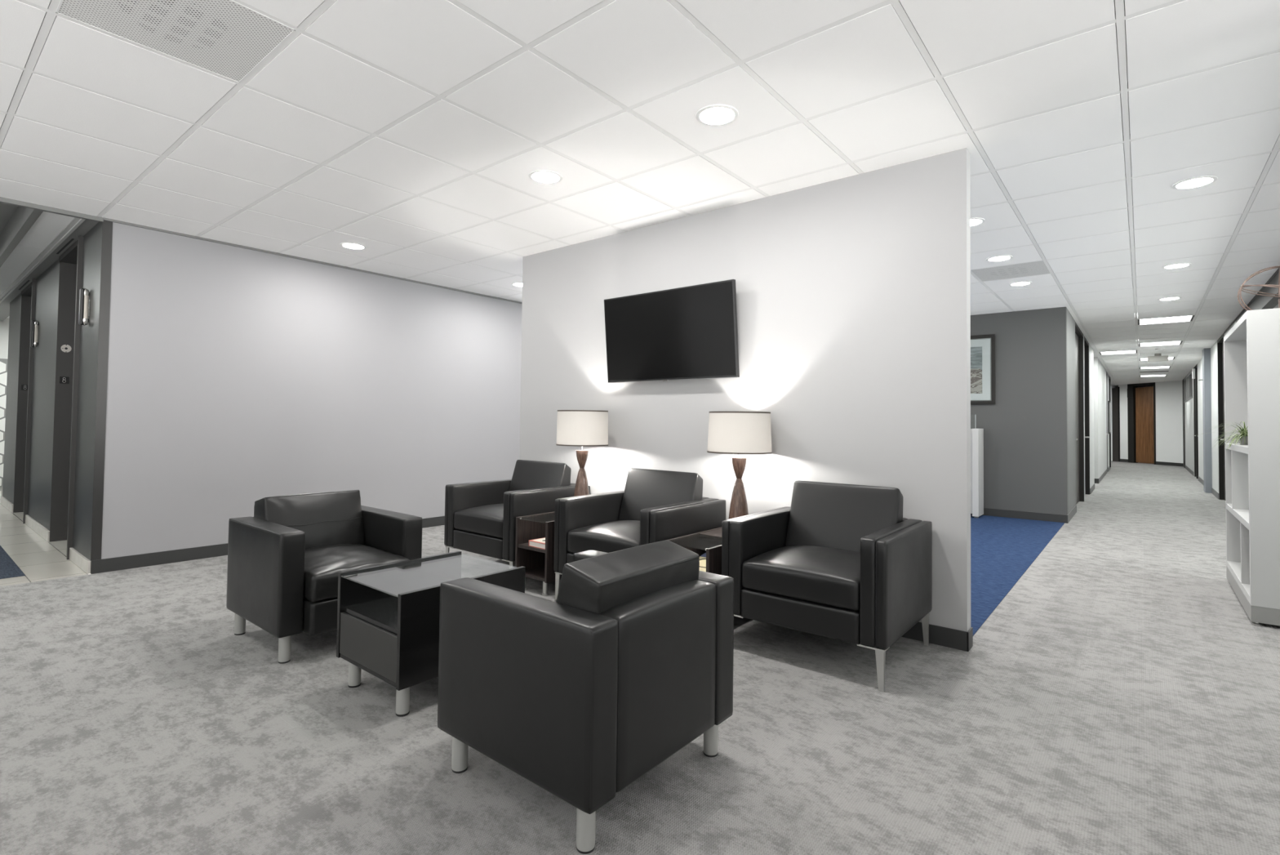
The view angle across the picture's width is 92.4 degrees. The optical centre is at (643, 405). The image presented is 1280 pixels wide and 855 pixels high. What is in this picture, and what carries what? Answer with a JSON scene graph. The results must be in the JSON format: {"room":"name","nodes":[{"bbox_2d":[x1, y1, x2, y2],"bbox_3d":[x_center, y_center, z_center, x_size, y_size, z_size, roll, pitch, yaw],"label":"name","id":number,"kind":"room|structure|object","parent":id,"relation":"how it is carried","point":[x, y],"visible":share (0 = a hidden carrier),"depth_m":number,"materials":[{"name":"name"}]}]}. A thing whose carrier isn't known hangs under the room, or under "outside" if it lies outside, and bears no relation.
{"room":"lobby","nodes":[
{"label":"lobby","id":0,"kind":"room"},
{"bbox_2d":[0,361,7,485],"bbox_3d":[-10.352,0.284,9.442,0.001,2.028,2.588,-1,-2,39],"label":"tiles","id":1,"kind":"structure","parent":0,"point":[3,376],"depth_m":9.71,"materials":[{"name":"white tile"}]},
{"bbox_2d":[0,317,8,488],"bbox_3d":[-10.453,-0.187,9.412,0.107,2.951,4.600,-1,-2,39],"label":"wall","id":2,"kind":"structure","parent":0,"point":[4,325],"depth_m":9.73,"materials":[{"name":"grey paint"}]},
{"bbox_2d":[0,206,43,266],"bbox_3d":[-7.347,-1.514,6.860,7.965,0.254,0.048,-1,-2,39],"label":"trim","id":3,"kind":"structure","parent":2,"relation":"attached to","point":[23,219],"depth_m":5.12,"materials":[{"name":"grey metal"}]},
{"bbox_2d":[0,217,84,302],"bbox_3d":[-7.206,-1.396,7.032,7.965,0.038,0.050,-1,-2,39],"label":"trim","id":4,"kind":"structure","parent":2,"relation":"attached to","point":[75,222],"depth_m":5.63,"materials":[{"name":"grey"}]},
{"bbox_2d":[0,202,17,234],"bbox_3d":[-8.061,-1.663,5.984,7.965,0.040,2.220,-1,-2,39],"label":"ceiling","id":5,"kind":"structure","parent":0,"point":[6,211],"depth_m":5.20,"materials":[{"name":"grey paint"}]},
{"bbox_2d":[0,545,25,578],"bbox_3d":[-8.808,1.240,6.836,9.690,0.004,1.760,-1,-2,39],"label":"floor","id":6,"kind":"structure","parent":0,"point":[8,567],"depth_m":4.67,"materials":[{"name":"carpet"}]},
{"bbox_2d":[0,211,74,295],"bbox_3d":[-7.209,-1.408,6.889,7.536,0.022,0.173,-1,-2,39],"label":"panels","id":7,"kind":"object","parent":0,"point":[48,225],"visible":0.75,"depth_m":5.39,"materials":[{"name":"white"}]},
{"bbox_2d":[0,219,98,320],"bbox_3d":[-7.124,-1.397,7.133,7.965,0.030,0.210,-1,-2,39],"label":"ceiling","id":8,"kind":"structure","parent":0,"point":[86,225],"depth_m":6.03,"materials":[{"name":"grey paint"}]},
{"bbox_2d":[2,222,102,573],"bbox_3d":[-6.203,-0.074,6.389,5.614,2.671,0.130,-1,-2,39],"label":"wall","id":9,"kind":"structure","parent":0,"point":[47,283],"depth_m":5.88,"materials":[{"name":"grey paint"}]},
{"bbox_2d":[13,278,36,523],"bbox_3d":[-7.005,-0.053,7.054,1.120,2.645,0.210,-1,-2,39],"label":"door","id":10,"kind":"structure","parent":9,"relation":"in","point":[28,294],"depth_m":7.35,"materials":[{"name":"grey metal"}]},
{"bbox_2d":[30,320,39,347],"bbox_3d":[-6.395,-0.760,6.449,0.058,0.292,0.056,-1,-2,39],"label":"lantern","id":11,"kind":"object","parent":9,"relation":"attached to","point":[34,323],"visible":1,"depth_m":6.43,"materials":[{"name":"silver metal"}]},
{"bbox_2d":[0,495,91,573],"bbox_3d":[-6.265,1.212,6.299,5.614,0.095,0.018,-1,-2,39],"label":"baseboard","id":12,"kind":"structure","parent":9,"relation":"attached to","point":[81,561],"depth_m":5.72,"materials":[{"name":"beige stone"}]},
{"bbox_2d":[18,238,74,289],"bbox_3d":[-6.100,-1.393,6.220,3.395,0.003,0.015,-1,-2,39],"label":"trim","id":13,"kind":"structure","parent":9,"relation":"attached to","point":[72,239],"depth_m":5.48,"materials":[{"name":"black metal"}]},
{"bbox_2d":[0,196,103,222],"bbox_3d":[-4.869,-1.440,3.608,0.042,0.050,2.575,-1,-2,39],"label":"trim","id":14,"kind":"structure","parent":9,"relation":"attached to","point":[2,200],"depth_m":4.37,"materials":[{"name":"grey metal"}]},
{"bbox_2d":[49,235,83,559],"bbox_3d":[-5.000,-0.071,5.423,1.070,2.645,0.210,-1,-2,39],"label":"door","id":15,"kind":"structure","parent":9,"relation":"in","point":[70,277],"depth_m":5.72,"materials":[{"name":"grey metal"}]},
{"bbox_2d":[59,376,69,383],"bbox_3d":[-5.420,-0.243,5.742,0.005,0.064,0.066,-1,-2,39],"label":"number plate","id":16,"kind":"object","parent":15,"relation":"attached to","point":[64,380],"visible":1,"depth_m":5.74,"materials":[{"name":"plastic"}]},
{"bbox_2d":[61,344,71,352],"bbox_3d":[-5.413,-0.540,5.755,0.004,0.073,0.073,-1,-2,39],"label":"disc","id":17,"kind":"object","parent":15,"relation":"attached to","point":[65,348],"visible":1,"depth_m":5.76,"materials":[{"name":"grey"}]},
{"bbox_2d":[78,288,89,325],"bbox_3d":[-4.393,-0.778,4.822,0.058,0.292,0.056,-1,-2,39],"label":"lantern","id":18,"kind":"object","parent":9,"relation":"attached to","point":[84,294],"visible":1,"depth_m":4.80,"materials":[{"name":"silver metal"}]},
{"bbox_2d":[101,222,522,559],"bbox_3d":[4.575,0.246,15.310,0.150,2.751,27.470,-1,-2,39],"label":"wall","id":19,"kind":"structure","parent":0,"point":[237,377],"depth_m":5.54,"materials":[{"name":"grey paint"}]},
{"bbox_2d":[90,220,112,559],"bbox_3d":[-4.048,-0.134,4.588,0.006,2.551,0.059,-1,-2,39],"label":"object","id":20,"kind":"structure","parent":19,"relation":"attached to","point":[107,226],"depth_m":4.58,"materials":[{"name":"grey metal"}]},
{"bbox_2d":[91,515,444,573],"bbox_3d":[-1.515,1.302,7.683,0.008,0.100,8.123,-1,-2,39],"label":"baseboard","id":21,"kind":"structure","parent":19,"relation":"attached to","point":[110,564],"depth_m":4.87,"materials":[{"name":"grey plastic"}]},
{"bbox_2d":[103,217,522,303],"bbox_3d":[-1.480,-1.292,7.745,0.020,0.020,8.125,-1,-2,39],"label":"trim","id":22,"kind":"structure","parent":19,"relation":"attached to","point":[104,219],"depth_m":5.56,"materials":[{"name":"grey metal"}]},
{"bbox_2d":[0,0,1279,386],"bbox_3d":[6.272,-1.125,11.108,7.796,0.016,32.911,-1,-2,39],"label":"ceiling","id":23,"kind":"structure","parent":0,"point":[633,51],"depth_m":3.10,"materials":[{"name":"white tile"}]},
{"bbox_2d":[340,242,366,249],"bbox_3d":[-2.484,-1.373,5.260,0.207,0.010,0.207,-1,-2,39],"label":"recessed light","id":24,"kind":"object","parent":23,"relation":"in","point":[348,245],"visible":1,"depth_m":5.27,"materials":[{"name":"grey metal"}]},
{"bbox_2d":[511,282,522,286],"bbox_3d":[-1.330,-1.322,6.679,0.207,0.010,0.207,-1,-2,39],"label":"recessed light","id":25,"kind":"object","parent":23,"relation":"in","point":[517,284],"visible":0.57,"depth_m":6.68,"materials":[{"name":"grey metal"}]},
{"bbox_2d":[528,169,562,183],"bbox_3d":[-0.591,-1.389,3.720,0.207,0.010,0.207,-1,-2,39],"label":"recessed light","id":26,"kind":"object","parent":23,"relation":"in","point":[544,176],"visible":1,"depth_m":3.72,"materials":[{"name":"grey metal"}]},
{"bbox_2d":[0,0,1279,386],"bbox_3d":[6.272,-1.146,10.607,8.435,0.029,32.700,-1,-2,39],"label":"grid","id":27,"kind":"object","parent":23,"relation":"attached to","point":[50,15],"visible":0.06,"depth_m":3.07,"materials":[{"name":"white paint"}]},
{"bbox_2d":[55,0,295,83],"bbox_3d":[-1.745,-1.447,2.301,0.594,0.012,0.594,-1,-2,39],"label":"ceiling vent","id":28,"kind":"object","parent":27,"relation":"attached to","point":[228,39],"visible":1,"depth_m":2.34,"materials":[{"name":"white metal"}]},
{"bbox_2d":[970,260,1051,281],"bbox_3d":[3.522,-1.291,5.877,0.594,0.012,0.594,-1,-2,39],"label":"ceiling vent","id":29,"kind":"object","parent":27,"relation":"attached to","point":[1035,268],"visible":0.83,"depth_m":5.86,"materials":[{"name":"white metal"}]},
{"bbox_2d":[1098,350,1137,355],"bbox_3d":[9.383,-1.079,12.116,0.580,0.050,0.580,-1,-2,39],"label":"ceiling light","id":30,"kind":"object","parent":27,"relation":"attached to","point":[1127,351],"depth_m":12.22,"materials":[{"name":"white metal"}]},
{"bbox_2d":[1101,350,1135,353],"bbox_3d":[9.383,-1.079,12.116,0.540,0.010,0.540,-1,-2,39],"label":"light panel","id":31,"kind":"object","parent":30,"relation":"in","point":[1128,351],"depth_m":12.21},
{"bbox_2d":[1139,365,1170,368],"bbox_3d":[12.549,-0.965,15.042,0.580,0.050,0.580,-1,-2,39],"label":"ceiling light","id":32,"kind":"object","parent":27,"relation":"attached to","point":[1169,366],"depth_m":15.17,"materials":[{"name":"white plastic"}]},
{"bbox_2d":[1140,366,1168,368],"bbox_3d":[12.549,-0.965,15.042,0.540,0.010,0.540,-1,-2,39],"label":"light panel","id":33,"kind":"object","parent":32,"relation":"in","point":[1147,366],"depth_m":15.12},
{"bbox_2d":[1138,340,1182,346],"bbox_3d":[9.086,-1.117,10.785,0.580,0.050,0.580,-1,-2,39],"label":"ceiling light","id":34,"kind":"object","parent":27,"relation":"attached to","point":[1167,343],"depth_m":10.87,"materials":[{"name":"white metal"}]},
{"bbox_2d":[1140,341,1180,345],"bbox_3d":[9.086,-1.117,10.785,0.540,0.010,0.540,-1,-2,39],"label":"light panel","id":35,"kind":"object","parent":34,"relation":"in","point":[1168,343],"depth_m":10.86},
{"bbox_2d":[1137,315,1194,324],"bbox_3d":[7.162,-1.201,8.420,0.580,0.050,0.580,-1,-2,39],"label":"ceiling light","id":36,"kind":"object","parent":27,"relation":"attached to","point":[1180,318],"depth_m":8.49,"materials":[{"name":"white plastic"}]},
{"bbox_2d":[1139,315,1191,323],"bbox_3d":[7.162,-1.201,8.420,0.540,0.010,0.540,-1,-2,39],"label":"light panel","id":37,"kind":"object","parent":36,"relation":"in","point":[1180,318],"depth_m":8.49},
{"bbox_2d":[695,104,738,126],"bbox_3d":[0.356,-1.397,2.951,0.207,0.010,0.207,-1,-2,39],"label":"recessed light","id":38,"kind":"object","parent":23,"relation":"in","point":[714,115],"visible":1,"depth_m":2.95,"materials":[{"name":"white metal"}]},
{"bbox_2d":[970,217,985,226],"bbox_3d":[2.368,-1.334,4.458,0.207,0.010,0.207,-1,-2,39],"label":"recessed light","id":39,"kind":"object","parent":23,"relation":"in","point":[975,220],"visible":0.44,"depth_m":4.43,"materials":[{"name":"grey metal"}]},
{"bbox_2d":[986,254,1013,261],"bbox_3d":[3.137,-1.301,5.404,0.207,0.010,0.207,-1,-2,39],"label":"recessed light","id":40,"kind":"object","parent":23,"relation":"in","point":[1004,257],"visible":1,"depth_m":5.41,"materials":[{"name":"grey metal"}]},
{"bbox_2d":[1008,280,1031,285],"bbox_3d":[3.907,-1.267,6.350,0.207,0.010,0.207,-1,-2,39],"label":"recessed light","id":41,"kind":"object","parent":23,"relation":"in","point":[1024,282],"visible":1,"depth_m":6.36,"materials":[{"name":"grey metal"}]},
{"bbox_2d":[1147,353,1168,361],"bbox_3d":[10.243,-0.965,12.206,0.320,0.149,0.060,-1,-2,39],"label":"hanging sign","id":42,"kind":"object","parent":23,"relation":"hanging from","point":[1157,357],"visible":1,"depth_m":12.19,"materials":[{"name":"grey"}]},
{"bbox_2d":[1158,296,1181,300],"bbox_3d":[6.008,-1.225,7.000,0.207,0.010,0.207,-1,-2,39],"label":"recessed light","id":43,"kind":"object","parent":23,"relation":"in","point":[1174,297],"visible":1,"depth_m":6.99,"materials":[{"name":"grey metal"}]},
{"bbox_2d":[1161,262,1191,268],"bbox_3d":[4.854,-1.276,5.581,0.207,0.010,0.207,-1,-2,39],"label":"recessed light","id":44,"kind":"object","parent":23,"relation":"in","point":[1178,264],"visible":1,"depth_m":5.58,"materials":[{"name":"grey metal"}]},
{"bbox_2d":[1171,175,1217,189],"bbox_3d":[3.314,-1.343,3.688,0.207,0.010,0.207,-1,-2,39],"label":"recessed light","id":45,"kind":"object","parent":23,"relation":"in","point":[1194,182],"visible":1,"depth_m":3.69,"materials":[{"name":"grey metal"}]},
{"bbox_2d":[0,460,1279,854],"bbox_3d":[2.994,1.598,13.176,20.000,0.100,32.700,-1,-2,39],"label":"floor","id":46,"kind":"structure","parent":0,"point":[1122,696],"depth_m":2.31,"materials":[{"name":"grey carpet"}]},
{"bbox_2d":[226,489,422,663],"bbox_3d":[-1.717,0.866,3.362,0.808,0.745,0.740,-1,-2,39],"label":"armchair","id":47,"kind":"object","parent":46,"relation":"on","point":[285,561],"visible":0.88,"depth_m":3.18,"materials":[{"name":"black leather"}]},
{"bbox_2d":[253,489,364,549],"bbox_3d":[-1.898,0.655,3.517,0.240,0.320,0.530,-1,-2,39],"label":"cushion","id":48,"kind":"object","parent":47,"relation":"on","point":[326,517],"depth_m":3.47,"materials":[{"name":"black leather"}]},
{"bbox_2d":[303,543,409,602],"bbox_3d":[-1.655,0.860,3.313,0.649,0.182,0.516,-1,-2,39],"label":"seat cushion","id":49,"kind":"object","parent":47,"relation":"on","point":[322,562],"depth_m":3.14,"materials":[{"name":"black leather"}]},
{"bbox_2d":[336,551,524,715],"bbox_3d":[-0.949,0.987,2.773,0.525,0.492,0.618,-1,-2,39],"label":"coffee table","id":50,"kind":"object","parent":46,"relation":"on","point":[388,615],"visible":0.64,"depth_m":2.59,"materials":[{"name":"black laminate"}]},
{"bbox_2d":[343,594,398,634],"bbox_3d":[-0.948,0.899,2.775,0.481,0.018,0.586,-1,-2,39],"label":"shelf","id":51,"kind":"object","parent":50,"relation":"attached to","point":[380,610],"depth_m":2.64,"materials":[{"name":"black laminate"}]},
{"bbox_2d":[444,459,590,568],"bbox_3d":[-0.995,0.867,4.863,0.853,0.839,0.783,-1,-2,39],"label":"armchair","id":52,"kind":"object","parent":46,"relation":"on","point":[480,517],"visible":0.73,"depth_m":4.68,"materials":[{"name":"black leather"}]},
{"bbox_2d":[453,502,503,537],"bbox_3d":[-1.054,0.866,4.789,0.613,0.188,0.594,-1,-2,39],"label":"seat cushion","id":53,"kind":"object","parent":52,"relation":"on","point":[479,520],"depth_m":4.60,"materials":[{"name":"black leather"}]},
{"bbox_2d":[508,459,571,491],"bbox_3d":[-0.867,0.644,5.022,0.607,0.383,0.188,-1,-2,39],"label":"cushion","id":54,"kind":"object","parent":52,"relation":"on","point":[527,474],"depth_m":4.99,"materials":[{"name":"black leather"}]},
{"bbox_2d":[515,511,561,595],"bbox_3d":[-0.527,1.033,4.473,0.325,0.497,0.760,-1,-2,39],"label":"side table","id":55,"kind":"object","parent":46,"relation":"on","point":[538,562],"visible":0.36,"depth_m":4.30,"materials":[{"name":"brown wood"}]},
{"bbox_2d":[517,542,545,552],"bbox_3d":[-0.524,0.984,4.477,0.289,0.020,0.750,-1,-2,39],"label":"shelf","id":56,"kind":"object","parent":55,"relation":"attached to","point":[521,545],"depth_m":4.23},
{"bbox_2d":[528,537,545,549],"bbox_3d":[-0.643,0.946,4.268,0.178,0.041,0.244,-1,-2,41],"label":"book","id":57,"kind":"object","parent":55,"relation":"on","point":[540,542],"visible":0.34,"depth_m":4.20,"materials":[{"name":"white paper"}]},
{"bbox_2d":[555,409,608,496],"bbox_3d":[-0.454,0.408,4.569,0.387,0.765,0.387,-1,-2,39],"label":"table lamp","id":58,"kind":"object","parent":55,"relation":"on","point":[577,428],"visible":0.89,"depth_m":4.42,"materials":[{"name":"fabric"}]},
{"bbox_2d":[437,539,733,853],"bbox_3d":[-0.218,0.853,2.155,0.808,0.745,0.740,-1,-2,39],"label":"armchair","id":59,"kind":"object","parent":46,"relation":"on","point":[581,693],"visible":1,"depth_m":1.83,"materials":[{"name":"black leather"}]},
{"bbox_2d":[555,539,699,614],"bbox_3d":[-0.055,0.639,2.030,0.240,0.320,0.530,-1,-2,39],"label":"cushion","id":60,"kind":"object","parent":59,"relation":"on","point":[603,584],"depth_m":1.89,"materials":[{"name":"black leather"}]},
{"bbox_2d":[553,467,725,599],"bbox_3d":[-0.017,0.858,4.068,0.853,0.839,0.783,-1,-2,39],"label":"armchair","id":61,"kind":"object","parent":46,"relation":"on","point":[654,505],"visible":0.65,"depth_m":4.01,"materials":[{"name":"black leather"}]},
{"bbox_2d":[567,520,639,552],"bbox_3d":[-0.076,0.857,3.994,0.613,0.188,0.594,-1,-2,39],"label":"seat cushion","id":62,"kind":"object","parent":61,"relation":"on","point":[603,535],"depth_m":3.85,"materials":[{"name":"black leather"}]},
{"bbox_2d":[618,467,702,520],"bbox_3d":[0.111,0.636,4.227,0.607,0.383,0.188,-1,-2,39],"label":"cushion","id":63,"kind":"object","parent":61,"relation":"on","point":[645,488],"depth_m":4.22,"materials":[{"name":"black leather"}]},
{"bbox_2d":[667,526,721,574],"bbox_3d":[0.463,1.024,3.669,0.325,0.497,0.760,-1,-2,39],"label":"side table","id":64,"kind":"object","parent":46,"relation":"on","point":[709,541],"visible":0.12,"depth_m":3.67,"materials":[{"name":"brown wood"}]},
{"bbox_2d":[698,551,706,571],"bbox_3d":[0.394,0.925,3.598,0.230,0.062,0.251,-1,-2,39],"label":"magazine","id":65,"kind":"object","parent":64,"relation":"on","point":[702,557],"visible":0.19,"depth_m":3.62,"materials":[{"name":"beige paper"}]},
{"bbox_2d":[706,410,772,518],"bbox_3d":[0.603,0.406,3.848,0.403,0.756,0.403,-1,-2,39],"label":"table lamp","id":66,"kind":"object","parent":64,"relation":"on","point":[739,433],"visible":0.88,"depth_m":3.70,"materials":[{"name":"fabric"}]},
{"bbox_2d":[721,480,932,691],"bbox_3d":[0.980,0.849,3.257,0.853,0.839,0.783,-1,-2,39],"label":"armchair","id":67,"kind":"object","parent":46,"relation":"on","point":[844,562],"visible":0.98,"depth_m":3.07,"materials":[{"name":"black leather"}]},
{"bbox_2d":[742,545,860,610],"bbox_3d":[0.921,0.848,3.184,0.613,0.188,0.594,-1,-2,39],"label":"seat cushion","id":68,"kind":"object","parent":67,"relation":"on","point":[823,577],"depth_m":3.00,"materials":[{"name":"black leather"}]},
{"bbox_2d":[785,480,903,552],"bbox_3d":[1.108,0.627,3.416,0.607,0.383,0.188,-1,-2,39],"label":"cushion","id":69,"kind":"object","parent":67,"relation":"on","point":[820,513],"depth_m":3.39,"materials":[{"name":"black leather"}]},
{"bbox_2d":[1223,307,1279,625],"bbox_3d":[4.251,0.383,4.114,0.400,1.893,1.385,-1,-2,39],"label":"bookcase","id":70,"kind":"object","parent":46,"relation":"on","point":[1251,347],"visible":1,"depth_m":3.69,"materials":[{"name":"grey laminate"}]},
{"bbox_2d":[1209,421,1248,448],"bbox_3d":[4.213,0.211,4.343,0.493,0.206,0.456,-1,-2,39],"label":"potted plant","id":71,"kind":"object","parent":70,"relation":"on","point":[1242,437],"visible":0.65,"depth_m":4.30,"materials":[{"name":"green plant"}]},
{"bbox_2d":[1237,266,1279,311],"bbox_3d":[4.099,-0.735,3.939,0.401,0.335,0.408,-1,-2,39],"label":"sculpture","id":72,"kind":"object","parent":70,"relation":"on","point":[1242,286],"visible":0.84,"depth_m":4.02,"materials":[{"name":"brown metal"}]},
{"bbox_2d":[519,147,970,631],"bbox_3d":[0.330,-0.060,4.409,3.620,2.701,0.090,-1,-2,39],"label":"wall","id":73,"kind":"structure","parent":0,"point":[853,293],"depth_m":3.81,"materials":[{"name":"grey paint"}]},
{"bbox_2d":[604,279,739,382],"bbox_3d":[0.183,-0.500,4.397,1.147,0.643,0.144,-1,-2,39],"label":"television","id":74,"kind":"object","parent":73,"relation":"attached to","point":[691,332],"visible":1,"depth_m":4.31,"materials":[{"name":"black"}]},
{"bbox_2d":[901,622,973,651],"bbox_3d":[0.317,1.239,4.373,3.628,0.100,0.106,-1,-2,39],"label":"baseboard","id":75,"kind":"structure","parent":73,"relation":"attached to","point":[939,635],"depth_m":3.26,"materials":[{"name":"grey plastic"}]},
{"bbox_2d":[970,513,1064,635],"bbox_3d":[2.103,1.363,6.487,3.460,0.004,5.410,-1,-2,39],"label":"floor","id":76,"kind":"structure","parent":0,"point":[1002,548],"depth_m":5.63,"materials":[{"name":"carpet"}]},
{"bbox_2d":[970,428,983,517],"bbox_3d":[3.612,0.773,8.492,1.900,1.315,0.330,-1,-2,39],"label":"reception desk","id":77,"kind":"object","parent":76,"relation":"on","point":[976,434],"visible":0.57,"depth_m":7.80,"materials":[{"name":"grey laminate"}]},
{"bbox_2d":[970,306,1067,515],"bbox_3d":[3.161,0.098,9.237,5.320,2.701,0.120,-1,-2,39],"label":"wall","id":78,"kind":"structure","parent":0,"point":[1025,430],"depth_m":7.78,"materials":[{"name":"grey paint"}]},
{"bbox_2d":[970,333,995,404],"bbox_3d":[4.279,-0.479,8.248,0.800,0.913,0.033,-1,-2,39],"label":"framed artwork","id":79,"kind":"object","parent":78,"relation":"attached to","point":[982,346],"visible":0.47,"depth_m":8.08,"materials":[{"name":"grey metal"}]},
{"bbox_2d":[970,346,982,393],"bbox_3d":[4.276,-0.474,8.244,0.500,0.620,0.003,-1,-2,39],"label":"print","id":80,"kind":"object","parent":79,"relation":"attached to","point":[975,351],"depth_m":8.13},
{"bbox_2d":[971,507,1067,523],"bbox_3d":[3.107,1.396,9.152,5.326,0.100,0.008,-1,-2,39],"label":"baseboard","id":81,"kind":"structure","parent":78,"relation":"attached to","point":[987,511],"depth_m":7.74,"materials":[{"name":"grey plastic"}]},
{"bbox_2d":[1066,308,1075,513],"bbox_3d":[5.603,0.098,8.102,0.100,2.701,1.200,-1,-2,39],"label":"wall","id":82,"kind":"structure","parent":0,"point":[1070,321],"depth_m":8.02,"materials":[{"name":"grey paint"}]},
{"bbox_2d":[1083,334,1111,501],"bbox_3d":[9.610,0.316,14.694,2.200,2.701,10.970,-1,-2,39],"label":"wall","id":83,"kind":"structure","parent":0,"point":[1099,397],"depth_m":12.90,"materials":[{"name":"grey paint"}]},
{"bbox_2d":[1075,321,1084,504],"bbox_3d":[6.460,0.151,9.183,0.147,2.671,1.560,-1,-2,39],"label":"door","id":84,"kind":"structure","parent":83,"relation":"in","point":[1078,334],"depth_m":9.70,"materials":[{"name":"brown metal"}]},
{"bbox_2d":[1084,336,1089,493],"bbox_3d":[7.419,0.193,10.361,0.147,2.671,1.200,-1,-2,39],"label":"door","id":85,"kind":"structure","parent":83,"relation":"in","point":[1086,342],"depth_m":10.76,"materials":[{"name":"brown metal"}]},
{"bbox_2d":[1067,465,1110,523],"bbox_3d":[9.148,1.552,12.363,0.007,0.100,12.600,-1,-2,39],"label":"baseboard","id":86,"kind":"structure","parent":83,"relation":"attached to","point":[1073,511],"depth_m":10.75,"materials":[{"name":"grey plastic"}]},
{"bbox_2d":[1106,371,1108,468],"bbox_3d":[12.218,0.403,16.238,0.177,2.671,0.420,-1,-2,39],"label":"door","id":87,"kind":"structure","parent":83,"relation":"in","point":[1106,371],"depth_m":16.32,"materials":[{"name":"brown metal"}]},
{"bbox_2d":[1107,400,1110,433],"bbox_3d":[12.865,0.313,16.927,0.031,0.900,0.640,-1,-2,39],"label":"picture frame","id":88,"kind":"object","parent":83,"relation":"attached to","point":[1108,402],"visible":0.92,"depth_m":16.69,"materials":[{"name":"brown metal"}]},
{"bbox_2d":[1108,375,1111,466],"bbox_3d":[13.427,0.456,17.755,0.138,2.671,1.100,-1,-2,39],"label":"door","id":89,"kind":"structure","parent":83,"relation":"in","point":[1108,375],"depth_m":18.10,"materials":[{"name":"brown metal"}]},
{"bbox_2d":[1114,0,1140,378],"bbox_3d":[6.894,-1.266,10.105,10.035,0.040,32.700,-1,-2,39],"label":"trim","id":90,"kind":"structure","parent":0,"point":[1114,0],"depth_m":3.15,"materials":[{"name":"white paint"}]},
{"bbox_2d":[1111,380,1182,462],"bbox_3d":[16.542,0.564,21.082,0.120,2.701,4.400,1,-1,-4],"label":"wall","id":91,"kind":"structure","parent":0,"point":[1168,394],"depth_m":19.50,"materials":[{"name":"white paint"}]},
{"bbox_2d":[1111,387,1118,461],"bbox_3d":[16.479,0.646,21.371,0.065,2.550,0.250,1,-1,-4],"label":"door","id":92,"kind":"structure","parent":91,"relation":"in","point":[1114,390],"depth_m":21.37,"materials":[{"name":"grey wood"}]},
{"bbox_2d":[1117,386,1119,461],"bbox_3d":[16.522,0.628,21.224,0.140,2.580,0.050,1,-1,-4],"label":"trim","id":93,"kind":"structure","parent":91,"relation":"attached to","point":[1118,390],"depth_m":21.21,"materials":[{"name":"brown metal"}]},
{"bbox_2d":[1127,382,1155,464],"bbox_3d":[16.578,0.571,20.347,0.150,2.651,1.030,1,-1,-4],"label":"door","id":94,"kind":"structure","parent":91,"relation":"in","point":[1141,414],"depth_m":20.37,"materials":[{"name":"brown wood"}]},
{"bbox_2d":[1120,458,1182,466],"bbox_3d":[16.533,1.838,20.032,0.008,0.100,2.370,1,-1,-4],"label":"baseboard","id":95,"kind":"structure","parent":91,"relation":"attached to","point":[1121,460],"depth_m":19.46,"materials":[{"name":"grey plastic"}]},
{"bbox_2d":[1202,347,1212,493],"bbox_3d":[10.515,0.258,11.400,0.140,2.671,0.440,-1,-2,39],"label":"wall column","id":96,"kind":"structure","parent":0,"point":[1206,389],"depth_m":11.26,"materials":[{"name":"grey paint"}]},
{"bbox_2d":[1184,320,1235,493],"bbox_3d":[12.036,0.305,13.120,0.150,2.701,12.850,-1,-2,39],"label":"wall","id":97,"kind":"structure","parent":0,"point":[1188,405],"depth_m":12.95,"materials":[{"name":"grey paint"}]},
{"bbox_2d":[1182,378,1185,467],"bbox_3d":[16.349,0.510,18.471,0.112,2.671,0.900,-1,-2,39],"label":"trim","id":98,"kind":"structure","parent":97,"relation":"attached to","point":[1183,384],"depth_m":18.39,"materials":[{"name":"brown metal"}]},
{"bbox_2d":[1183,369,1193,402],"bbox_3d":[14.863,-0.520,16.653,0.110,0.741,3.850,-1,-2,39],"label":"window","id":99,"kind":"structure","parent":97,"relation":"in","point":[1188,380],"depth_m":17.12,"materials":[{"name":"grey glass"}]},
{"bbox_2d":[1193,366,1196,478],"bbox_3d":[13.342,0.377,14.732,0.138,2.671,0.700,-1,-2,39],"label":"door","id":100,"kind":"structure","parent":97,"relation":"in","point":[1194,384],"depth_m":14.99,"materials":[{"name":"brown metal"}]},
{"bbox_2d":[1195,364,1198,478],"bbox_3d":[12.869,0.357,14.150,0.138,2.671,0.700,-1,-2,39],"label":"door","id":101,"kind":"structure","parent":97,"relation":"in","point":[1196,366],"depth_m":14.42,"materials":[{"name":"brown metal"}]},
{"bbox_2d":[1185,465,1218,498],"bbox_3d":[11.960,1.605,13.136,0.007,0.100,12.850,-1,-2,39],"label":"baseboard","id":102,"kind":"structure","parent":97,"relation":"attached to","point":[1214,491],"depth_m":12.99,"materials":[{"name":"grey plastic"}]},
{"bbox_2d":[1217,333,1225,499],"bbox_3d":[9.289,0.200,9.749,0.138,2.671,1.150,-1,-2,39],"label":"door","id":103,"kind":"structure","parent":97,"relation":"in","point":[1220,340],"depth_m":10.17,"materials":[{"name":"brown metal"}]},
{"bbox_2d":[1235,310,1246,322],"bbox_3d":[7.621,0.112,7.692,0.150,2.701,1.150,-1,-2,39],"label":"wall pier","id":104,"kind":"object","parent":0,"point":[1245,311],"depth_m":7.78,"materials":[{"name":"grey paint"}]},
{"bbox_2d":[1223,267,1279,333],"bbox_3d":[5.778,0.052,5.453,0.124,2.661,9.950,-1,-2,39],"label":"window","id":105,"kind":"structure","parent":104,"relation":"attached to","point":[1260,302],"depth_m":6.24,"materials":[{"name":"black glass"}]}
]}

